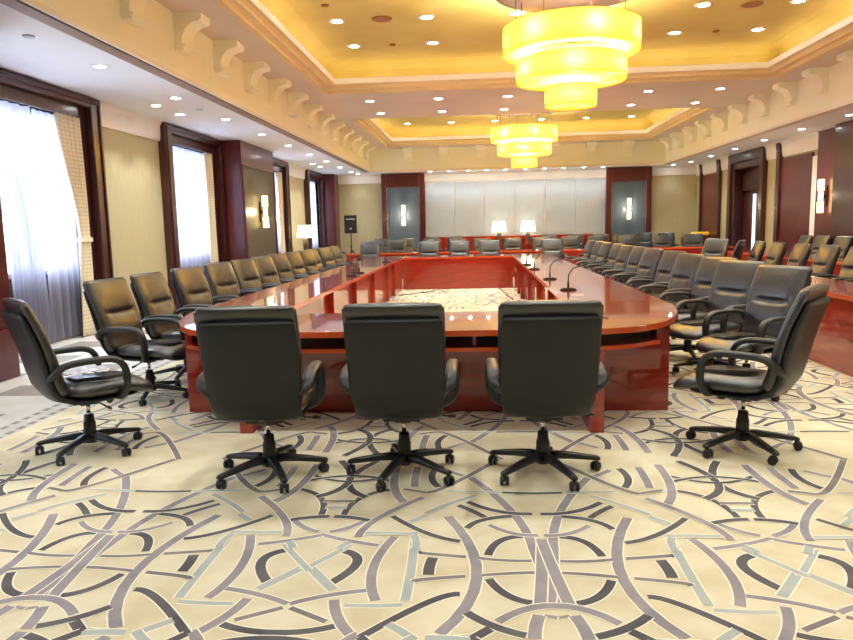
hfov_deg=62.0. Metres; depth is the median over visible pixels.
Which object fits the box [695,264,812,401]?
swivel chair
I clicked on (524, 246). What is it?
console table
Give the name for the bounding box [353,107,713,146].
trim
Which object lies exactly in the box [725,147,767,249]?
door
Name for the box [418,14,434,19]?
recessed light
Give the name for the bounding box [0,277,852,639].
floor
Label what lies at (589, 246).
swivel chair
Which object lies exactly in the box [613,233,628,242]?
swivel chair
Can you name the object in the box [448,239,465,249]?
swivel chair
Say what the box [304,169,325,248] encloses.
window
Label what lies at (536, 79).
diffuser
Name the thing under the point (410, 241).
swivel chair
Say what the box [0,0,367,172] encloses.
trim
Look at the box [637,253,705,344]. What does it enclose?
swivel chair
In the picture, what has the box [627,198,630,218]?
wall light
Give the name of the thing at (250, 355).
swivel chair
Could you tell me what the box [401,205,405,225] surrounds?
wall light
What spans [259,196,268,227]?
wall light
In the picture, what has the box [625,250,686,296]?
swivel chair
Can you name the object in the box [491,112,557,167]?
chandelier
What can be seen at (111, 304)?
swivel chair
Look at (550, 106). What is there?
diffuser
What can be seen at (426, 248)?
swivel chair
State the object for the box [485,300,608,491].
swivel chair
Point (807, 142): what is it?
crown molding
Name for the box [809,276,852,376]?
side table
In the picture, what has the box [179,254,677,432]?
conference table
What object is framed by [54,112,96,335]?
drape
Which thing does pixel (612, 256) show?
swivel chair
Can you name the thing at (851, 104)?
trim
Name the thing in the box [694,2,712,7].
recessed light
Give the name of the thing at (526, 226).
table lamp
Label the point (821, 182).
wall light
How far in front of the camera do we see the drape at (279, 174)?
20.88 m
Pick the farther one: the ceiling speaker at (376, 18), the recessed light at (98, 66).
the ceiling speaker at (376, 18)
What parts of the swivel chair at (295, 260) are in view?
backrest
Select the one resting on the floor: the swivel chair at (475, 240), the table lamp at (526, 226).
the swivel chair at (475, 240)
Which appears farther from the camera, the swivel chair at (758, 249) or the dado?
the dado
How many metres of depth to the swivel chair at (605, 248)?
14.47 m
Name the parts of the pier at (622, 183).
woven panel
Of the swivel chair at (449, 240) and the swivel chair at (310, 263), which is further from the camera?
the swivel chair at (449, 240)
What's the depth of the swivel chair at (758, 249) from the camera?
12.94 m
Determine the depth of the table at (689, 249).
20.16 m
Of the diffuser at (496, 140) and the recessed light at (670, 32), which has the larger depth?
the diffuser at (496, 140)
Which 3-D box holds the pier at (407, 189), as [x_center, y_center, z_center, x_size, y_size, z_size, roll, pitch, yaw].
[-0.858,-3.788,26.953,1.630,3.485,0.220,-1,8,4]
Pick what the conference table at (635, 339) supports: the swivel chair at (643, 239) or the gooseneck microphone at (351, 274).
the gooseneck microphone at (351, 274)
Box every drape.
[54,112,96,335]
[204,152,218,262]
[277,172,285,253]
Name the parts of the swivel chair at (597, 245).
armrest, backrest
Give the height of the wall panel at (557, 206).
2.080 m
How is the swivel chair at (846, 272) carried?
on the floor
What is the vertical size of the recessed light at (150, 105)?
0.012 m
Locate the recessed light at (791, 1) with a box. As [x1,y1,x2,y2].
[789,0,807,3]
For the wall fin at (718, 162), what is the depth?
23.61 m
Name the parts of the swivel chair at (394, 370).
armrest, leg, leg, backrest, leg, leg, leg, lever, armrest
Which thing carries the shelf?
attached to the conference table at (635, 339)
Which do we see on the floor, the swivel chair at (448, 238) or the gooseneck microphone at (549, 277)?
the swivel chair at (448, 238)
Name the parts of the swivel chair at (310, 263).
backrest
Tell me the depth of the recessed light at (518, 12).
11.53 m
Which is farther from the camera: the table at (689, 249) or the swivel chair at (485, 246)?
the table at (689, 249)
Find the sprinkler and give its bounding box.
[22,34,34,38]
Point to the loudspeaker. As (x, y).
(350, 221)
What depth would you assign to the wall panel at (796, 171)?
18.00 m
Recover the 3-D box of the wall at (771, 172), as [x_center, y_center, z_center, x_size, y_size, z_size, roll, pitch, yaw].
[9.066,-1.944,11.232,0.300,3.500,30.400,-1,8,4]
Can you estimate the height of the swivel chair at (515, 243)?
1.092 m
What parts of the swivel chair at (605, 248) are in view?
armrest, backrest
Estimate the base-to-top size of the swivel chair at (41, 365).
1.092 m
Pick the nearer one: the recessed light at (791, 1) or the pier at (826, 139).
the recessed light at (791, 1)
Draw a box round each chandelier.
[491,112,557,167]
[496,0,641,110]
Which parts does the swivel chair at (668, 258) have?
armrest, armrest, backrest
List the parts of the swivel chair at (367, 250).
backrest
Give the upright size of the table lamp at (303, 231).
0.860 m
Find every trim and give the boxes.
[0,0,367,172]
[213,0,852,94]
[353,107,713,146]
[666,103,852,163]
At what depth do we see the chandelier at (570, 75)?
9.56 m
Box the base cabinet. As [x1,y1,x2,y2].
[681,237,709,245]
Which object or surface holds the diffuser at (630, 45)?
attached to the chandelier at (570, 75)
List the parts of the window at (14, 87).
sash frame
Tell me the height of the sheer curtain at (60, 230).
3.136 m
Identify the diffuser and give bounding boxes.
[492,137,556,143]
[499,152,549,156]
[505,36,639,63]
[518,70,625,89]
[547,103,594,109]
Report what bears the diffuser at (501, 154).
attached to the chandelier at (524, 143)
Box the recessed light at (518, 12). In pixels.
[509,10,525,15]
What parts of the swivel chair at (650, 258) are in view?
armrest, armrest, backrest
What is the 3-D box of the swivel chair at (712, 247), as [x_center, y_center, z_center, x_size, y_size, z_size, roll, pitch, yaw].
[5.935,-1.165,15.063,0.871,1.092,0.709,-7,9,-35]
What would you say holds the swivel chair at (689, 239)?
on the floor
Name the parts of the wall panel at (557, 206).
fabric panel, fabric panel, fabric panel, fabric panel, fabric panel, fabric panel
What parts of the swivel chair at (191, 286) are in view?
backrest, armrest, armrest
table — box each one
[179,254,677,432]
[345,246,733,278]
[500,244,531,248]
[727,249,844,278]
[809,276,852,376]
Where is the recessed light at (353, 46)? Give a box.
[347,44,360,48]
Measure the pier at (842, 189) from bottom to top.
3.490 m
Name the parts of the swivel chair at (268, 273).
backrest, armrest, armrest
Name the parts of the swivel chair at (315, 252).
backrest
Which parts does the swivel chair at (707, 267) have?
armrest, leg, leg, seat, leg, armrest, backrest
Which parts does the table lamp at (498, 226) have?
lamp shade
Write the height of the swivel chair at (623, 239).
1.092 m
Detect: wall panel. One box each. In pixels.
[425,177,605,237]
[700,173,715,237]
[778,152,814,251]
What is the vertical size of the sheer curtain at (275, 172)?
3.136 m
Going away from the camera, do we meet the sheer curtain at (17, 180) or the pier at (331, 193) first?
the sheer curtain at (17, 180)
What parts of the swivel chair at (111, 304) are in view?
backrest, armrest, leg, seat, armrest, leg, leg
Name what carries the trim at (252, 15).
attached to the ceiling
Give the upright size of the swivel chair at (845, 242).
1.092 m
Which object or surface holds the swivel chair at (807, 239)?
on the floor
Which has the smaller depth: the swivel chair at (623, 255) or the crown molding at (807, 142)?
the swivel chair at (623, 255)
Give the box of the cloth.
[62,364,109,375]
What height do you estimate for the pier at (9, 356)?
3.490 m
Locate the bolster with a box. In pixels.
[690,232,708,236]
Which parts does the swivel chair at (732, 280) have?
leg, armrest, seat, leg, armrest, backrest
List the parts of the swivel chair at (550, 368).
armrest, leg, leg, backrest, leg, leg, armrest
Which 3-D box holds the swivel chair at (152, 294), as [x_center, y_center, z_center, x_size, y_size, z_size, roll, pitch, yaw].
[-2.487,0.057,7.277,0.864,1.092,0.701,0,8,10]
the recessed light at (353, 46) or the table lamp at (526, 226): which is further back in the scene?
the table lamp at (526, 226)
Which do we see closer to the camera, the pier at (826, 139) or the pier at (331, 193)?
the pier at (826, 139)
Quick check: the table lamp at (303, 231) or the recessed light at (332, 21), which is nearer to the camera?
the recessed light at (332, 21)
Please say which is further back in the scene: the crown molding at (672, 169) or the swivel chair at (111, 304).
the crown molding at (672, 169)
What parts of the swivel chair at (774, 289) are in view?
armrest, seat, armrest, backrest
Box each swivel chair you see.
[1,298,153,465]
[83,277,188,405]
[130,271,202,383]
[170,266,234,316]
[193,305,328,493]
[203,262,261,303]
[230,258,277,295]
[252,256,294,288]
[268,253,307,283]
[284,251,320,279]
[298,250,330,273]
[305,249,336,270]
[317,247,346,267]
[329,246,353,266]
[339,302,458,491]
[354,243,380,261]
[366,240,383,251]
[374,238,389,251]
[389,240,406,251]
[399,238,416,251]
[419,241,439,255]
[423,239,440,250]
[445,237,461,250]
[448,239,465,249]
[449,241,469,258]
[473,238,490,249]
[479,240,499,254]
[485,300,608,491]
[503,237,521,249]
[532,237,549,248]
[541,235,556,238]
[541,239,567,261]
[561,236,579,248]
[565,240,595,266]
[568,234,584,247]
[571,241,604,269]
[576,242,611,273]
[585,243,624,277]
[588,236,606,241]
[591,245,633,281]
[592,234,608,241]
[600,246,648,286]
[609,248,663,292]
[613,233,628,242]
[618,235,636,245]
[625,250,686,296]
[636,233,652,246]
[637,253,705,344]
[652,234,671,246]
[657,256,737,358]
[658,232,679,245]
[670,260,765,372]
[673,283,829,465]
[684,234,702,245]
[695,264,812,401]
[702,239,729,256]
[731,240,745,259]
[747,241,765,260]
[765,242,786,264]
[786,235,812,252]
[787,243,811,266]
[810,235,830,254]
[811,244,840,278]
[812,246,852,280]
[833,236,852,255]
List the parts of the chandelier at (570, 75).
lamp shade, lamp shade, lamp shade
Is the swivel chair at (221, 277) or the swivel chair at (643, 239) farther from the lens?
the swivel chair at (643, 239)
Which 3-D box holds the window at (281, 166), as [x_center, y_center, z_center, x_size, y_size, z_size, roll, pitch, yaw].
[-4.467,-2.814,20.154,0.495,3.498,3.130,-1,8,4]
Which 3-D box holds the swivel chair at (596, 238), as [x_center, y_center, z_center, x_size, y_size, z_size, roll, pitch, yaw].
[5.231,-1.982,21.369,0.703,1.092,0.864,-2,8,-3]
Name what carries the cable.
on the floor
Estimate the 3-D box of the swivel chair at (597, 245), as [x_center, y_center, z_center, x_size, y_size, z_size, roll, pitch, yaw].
[3.435,-1.178,15.598,0.864,1.092,0.720,-2,8,-4]
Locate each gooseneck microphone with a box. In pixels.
[342,252,357,275]
[350,250,364,273]
[529,252,543,269]
[543,254,583,279]
[560,259,608,290]
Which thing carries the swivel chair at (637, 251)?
on the floor
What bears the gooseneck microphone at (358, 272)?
on the conference table at (635, 339)
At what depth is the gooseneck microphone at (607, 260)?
7.84 m
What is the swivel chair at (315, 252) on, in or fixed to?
on the floor
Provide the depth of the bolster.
24.72 m
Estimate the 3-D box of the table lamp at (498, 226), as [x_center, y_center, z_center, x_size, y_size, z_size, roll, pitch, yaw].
[2.708,-3.246,26.459,0.580,0.860,0.580,-1,8,4]
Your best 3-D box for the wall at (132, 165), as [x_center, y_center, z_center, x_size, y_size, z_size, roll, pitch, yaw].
[-5.115,-1.757,12.266,0.340,3.500,30.400,-1,8,4]
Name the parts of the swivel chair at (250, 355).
armrest, leg, leg, backrest, leg, leg, leg, seat, lever, armrest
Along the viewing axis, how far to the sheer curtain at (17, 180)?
9.15 m
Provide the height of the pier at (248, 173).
3.494 m
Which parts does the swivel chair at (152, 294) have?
backrest, armrest, leg, seat, leg, armrest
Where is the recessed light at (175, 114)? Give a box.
[173,113,186,115]
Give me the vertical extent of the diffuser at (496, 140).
0.006 m
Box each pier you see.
[0,198,20,381]
[221,140,278,261]
[323,174,340,250]
[381,173,425,251]
[605,167,651,244]
[813,127,835,244]
[830,120,852,246]
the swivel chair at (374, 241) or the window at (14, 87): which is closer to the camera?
the window at (14, 87)
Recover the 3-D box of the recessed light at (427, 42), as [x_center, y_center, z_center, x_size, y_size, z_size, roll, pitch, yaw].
[0.118,-5.181,13.286,0.285,0.016,0.285,-1,8,4]
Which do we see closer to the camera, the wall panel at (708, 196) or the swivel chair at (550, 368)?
the swivel chair at (550, 368)
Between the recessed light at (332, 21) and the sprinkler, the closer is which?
the sprinkler
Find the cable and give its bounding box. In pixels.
[399,289,439,295]
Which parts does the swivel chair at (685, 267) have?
armrest, seat, armrest, backrest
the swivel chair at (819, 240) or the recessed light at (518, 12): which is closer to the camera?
the recessed light at (518, 12)
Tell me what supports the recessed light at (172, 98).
in the ceiling
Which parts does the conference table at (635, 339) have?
leg panel, panel, panel, panel, panel, leg panel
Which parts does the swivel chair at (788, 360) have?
leg, seat, leg, armrest, leg, armrest, leg, backrest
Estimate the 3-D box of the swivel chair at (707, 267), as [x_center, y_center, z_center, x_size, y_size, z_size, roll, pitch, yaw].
[2.878,-0.134,7.790,0.864,1.092,0.703,-4,8,-18]
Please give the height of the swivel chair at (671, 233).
1.092 m
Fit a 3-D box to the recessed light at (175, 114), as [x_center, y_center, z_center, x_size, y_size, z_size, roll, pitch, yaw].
[-4.232,-3.526,12.189,0.221,0.012,0.221,-1,8,4]
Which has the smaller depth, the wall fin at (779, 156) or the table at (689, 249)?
the wall fin at (779, 156)
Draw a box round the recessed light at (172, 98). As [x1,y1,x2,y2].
[168,97,182,99]
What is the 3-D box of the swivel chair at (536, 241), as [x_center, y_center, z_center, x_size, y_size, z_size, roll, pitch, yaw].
[3.478,-1.959,21.498,0.721,1.092,0.864,-1,8,4]
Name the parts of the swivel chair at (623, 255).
armrest, backrest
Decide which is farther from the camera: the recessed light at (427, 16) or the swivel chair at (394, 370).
the recessed light at (427, 16)
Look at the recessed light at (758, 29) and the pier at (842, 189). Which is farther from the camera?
the pier at (842, 189)
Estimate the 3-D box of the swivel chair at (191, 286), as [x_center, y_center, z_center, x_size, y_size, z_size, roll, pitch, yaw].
[-2.400,-0.065,8.182,0.877,1.092,0.723,1,8,17]
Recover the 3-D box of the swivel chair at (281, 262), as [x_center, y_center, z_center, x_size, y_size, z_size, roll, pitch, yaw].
[-2.159,-0.565,11.924,0.864,1.092,0.706,1,8,19]
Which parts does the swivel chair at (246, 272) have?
backrest, armrest, armrest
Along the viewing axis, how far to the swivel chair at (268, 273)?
11.00 m
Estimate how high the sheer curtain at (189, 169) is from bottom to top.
3.136 m
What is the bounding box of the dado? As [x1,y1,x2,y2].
[439,234,592,250]
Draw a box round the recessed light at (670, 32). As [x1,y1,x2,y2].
[667,31,682,34]
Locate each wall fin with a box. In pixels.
[698,164,703,231]
[714,159,721,238]
[773,143,783,241]
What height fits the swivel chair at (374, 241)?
1.092 m
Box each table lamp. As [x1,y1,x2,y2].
[296,225,314,249]
[491,221,506,244]
[520,220,535,243]
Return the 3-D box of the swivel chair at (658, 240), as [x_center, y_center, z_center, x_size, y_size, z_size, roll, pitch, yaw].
[7.099,-2.007,21.233,0.707,1.092,0.864,0,8,10]
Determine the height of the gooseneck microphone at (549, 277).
0.334 m
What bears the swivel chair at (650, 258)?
on the floor
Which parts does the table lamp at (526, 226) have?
lamp shade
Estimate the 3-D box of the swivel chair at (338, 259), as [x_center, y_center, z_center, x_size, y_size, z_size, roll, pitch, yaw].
[-1.804,-1.192,16.608,0.864,1.092,0.704,1,8,14]
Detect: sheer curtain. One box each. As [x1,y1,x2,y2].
[0,100,52,342]
[31,109,82,341]
[172,145,209,270]
[275,172,279,253]
[310,181,317,250]
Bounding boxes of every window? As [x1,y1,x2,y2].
[0,68,113,305]
[158,122,227,310]
[273,158,292,251]
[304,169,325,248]
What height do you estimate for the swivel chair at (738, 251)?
1.092 m
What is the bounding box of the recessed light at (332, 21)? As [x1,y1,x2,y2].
[328,19,344,23]
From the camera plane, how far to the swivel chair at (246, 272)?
10.11 m
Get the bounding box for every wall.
[0,99,319,333]
[338,166,696,262]
[696,149,817,250]
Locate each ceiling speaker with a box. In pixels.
[371,16,391,21]
[741,1,763,7]
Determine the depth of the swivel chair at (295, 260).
12.87 m
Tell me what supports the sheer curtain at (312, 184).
hanging from the window at (312, 176)
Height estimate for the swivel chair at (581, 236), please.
1.092 m
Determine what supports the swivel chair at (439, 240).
on the floor
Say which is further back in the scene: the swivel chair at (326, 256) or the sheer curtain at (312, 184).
the sheer curtain at (312, 184)
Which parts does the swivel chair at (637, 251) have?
armrest, armrest, backrest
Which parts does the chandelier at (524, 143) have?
lamp shade, lamp shade, lamp shade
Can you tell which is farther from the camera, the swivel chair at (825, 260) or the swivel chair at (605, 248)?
the swivel chair at (605, 248)
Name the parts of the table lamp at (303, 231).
lamp shade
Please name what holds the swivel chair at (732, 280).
on the floor
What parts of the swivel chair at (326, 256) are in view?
backrest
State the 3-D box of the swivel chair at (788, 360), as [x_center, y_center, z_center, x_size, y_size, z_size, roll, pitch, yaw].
[2.074,0.306,4.604,0.867,1.092,0.705,5,10,41]
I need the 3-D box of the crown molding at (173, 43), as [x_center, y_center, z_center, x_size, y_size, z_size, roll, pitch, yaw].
[2.146,-3.914,10.960,10.650,0.850,29.410,-1,8,4]
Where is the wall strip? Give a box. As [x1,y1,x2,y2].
[809,155,817,235]
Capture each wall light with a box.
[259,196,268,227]
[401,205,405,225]
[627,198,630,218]
[816,179,827,212]
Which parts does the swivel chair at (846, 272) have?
armrest, armrest, backrest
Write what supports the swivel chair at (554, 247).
on the floor
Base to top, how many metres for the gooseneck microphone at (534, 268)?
0.284 m
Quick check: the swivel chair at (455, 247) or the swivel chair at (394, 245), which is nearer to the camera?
the swivel chair at (455, 247)
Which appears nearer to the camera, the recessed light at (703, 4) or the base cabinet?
the recessed light at (703, 4)
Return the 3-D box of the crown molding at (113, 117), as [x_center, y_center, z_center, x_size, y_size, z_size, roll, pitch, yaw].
[-4.433,-4.241,18.919,0.120,0.350,16.490,-1,8,4]
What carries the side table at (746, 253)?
on the floor
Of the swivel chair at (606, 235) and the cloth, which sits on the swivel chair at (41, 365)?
the cloth
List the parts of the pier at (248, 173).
woven panel, panel frame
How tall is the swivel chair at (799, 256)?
1.092 m
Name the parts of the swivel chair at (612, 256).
armrest, armrest, backrest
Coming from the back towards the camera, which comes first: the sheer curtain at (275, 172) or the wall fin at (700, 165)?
the wall fin at (700, 165)
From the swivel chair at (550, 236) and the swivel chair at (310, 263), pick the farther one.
the swivel chair at (550, 236)
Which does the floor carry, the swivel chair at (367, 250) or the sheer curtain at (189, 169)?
the swivel chair at (367, 250)
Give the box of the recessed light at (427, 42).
[425,41,439,44]
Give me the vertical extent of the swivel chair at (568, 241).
1.092 m
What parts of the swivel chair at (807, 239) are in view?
backrest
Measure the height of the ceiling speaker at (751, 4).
0.018 m
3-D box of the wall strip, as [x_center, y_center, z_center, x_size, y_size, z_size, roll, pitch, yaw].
[9.298,-2.965,17.011,0.050,1.900,0.290,-1,8,4]
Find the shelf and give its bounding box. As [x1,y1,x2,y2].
[187,333,659,353]
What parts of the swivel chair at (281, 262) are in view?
backrest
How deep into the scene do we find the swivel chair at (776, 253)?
12.15 m
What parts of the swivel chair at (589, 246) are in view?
backrest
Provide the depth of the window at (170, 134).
13.40 m
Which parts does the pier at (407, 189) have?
woven panel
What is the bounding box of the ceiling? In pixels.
[0,0,852,174]
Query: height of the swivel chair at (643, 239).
1.092 m
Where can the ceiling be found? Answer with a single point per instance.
(469, 33)
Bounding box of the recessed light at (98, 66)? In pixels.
[90,64,109,68]
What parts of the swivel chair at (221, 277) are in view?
backrest, armrest, armrest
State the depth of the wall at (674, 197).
26.43 m
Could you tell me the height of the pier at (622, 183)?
3.485 m
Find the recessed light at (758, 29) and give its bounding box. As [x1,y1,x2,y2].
[749,27,765,31]
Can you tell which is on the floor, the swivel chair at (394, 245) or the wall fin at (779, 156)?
the swivel chair at (394, 245)
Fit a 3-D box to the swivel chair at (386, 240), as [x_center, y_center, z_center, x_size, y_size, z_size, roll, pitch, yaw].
[-1.579,-2.359,25.396,0.707,1.092,0.864,-1,8,-1]
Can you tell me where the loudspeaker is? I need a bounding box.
[344,215,356,233]
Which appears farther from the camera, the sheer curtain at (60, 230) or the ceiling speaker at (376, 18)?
the ceiling speaker at (376, 18)
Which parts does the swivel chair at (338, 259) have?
backrest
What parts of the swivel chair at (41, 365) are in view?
backrest, leg, armrest, leg, armrest, lever, seat, leg, leg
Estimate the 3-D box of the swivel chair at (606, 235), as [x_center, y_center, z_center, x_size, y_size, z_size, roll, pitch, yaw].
[6.092,-2.460,24.836,0.724,1.092,0.872,0,8,13]
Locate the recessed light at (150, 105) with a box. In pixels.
[149,104,162,106]
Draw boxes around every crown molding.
[20,0,852,172]
[98,100,305,178]
[337,165,696,183]
[695,131,818,175]

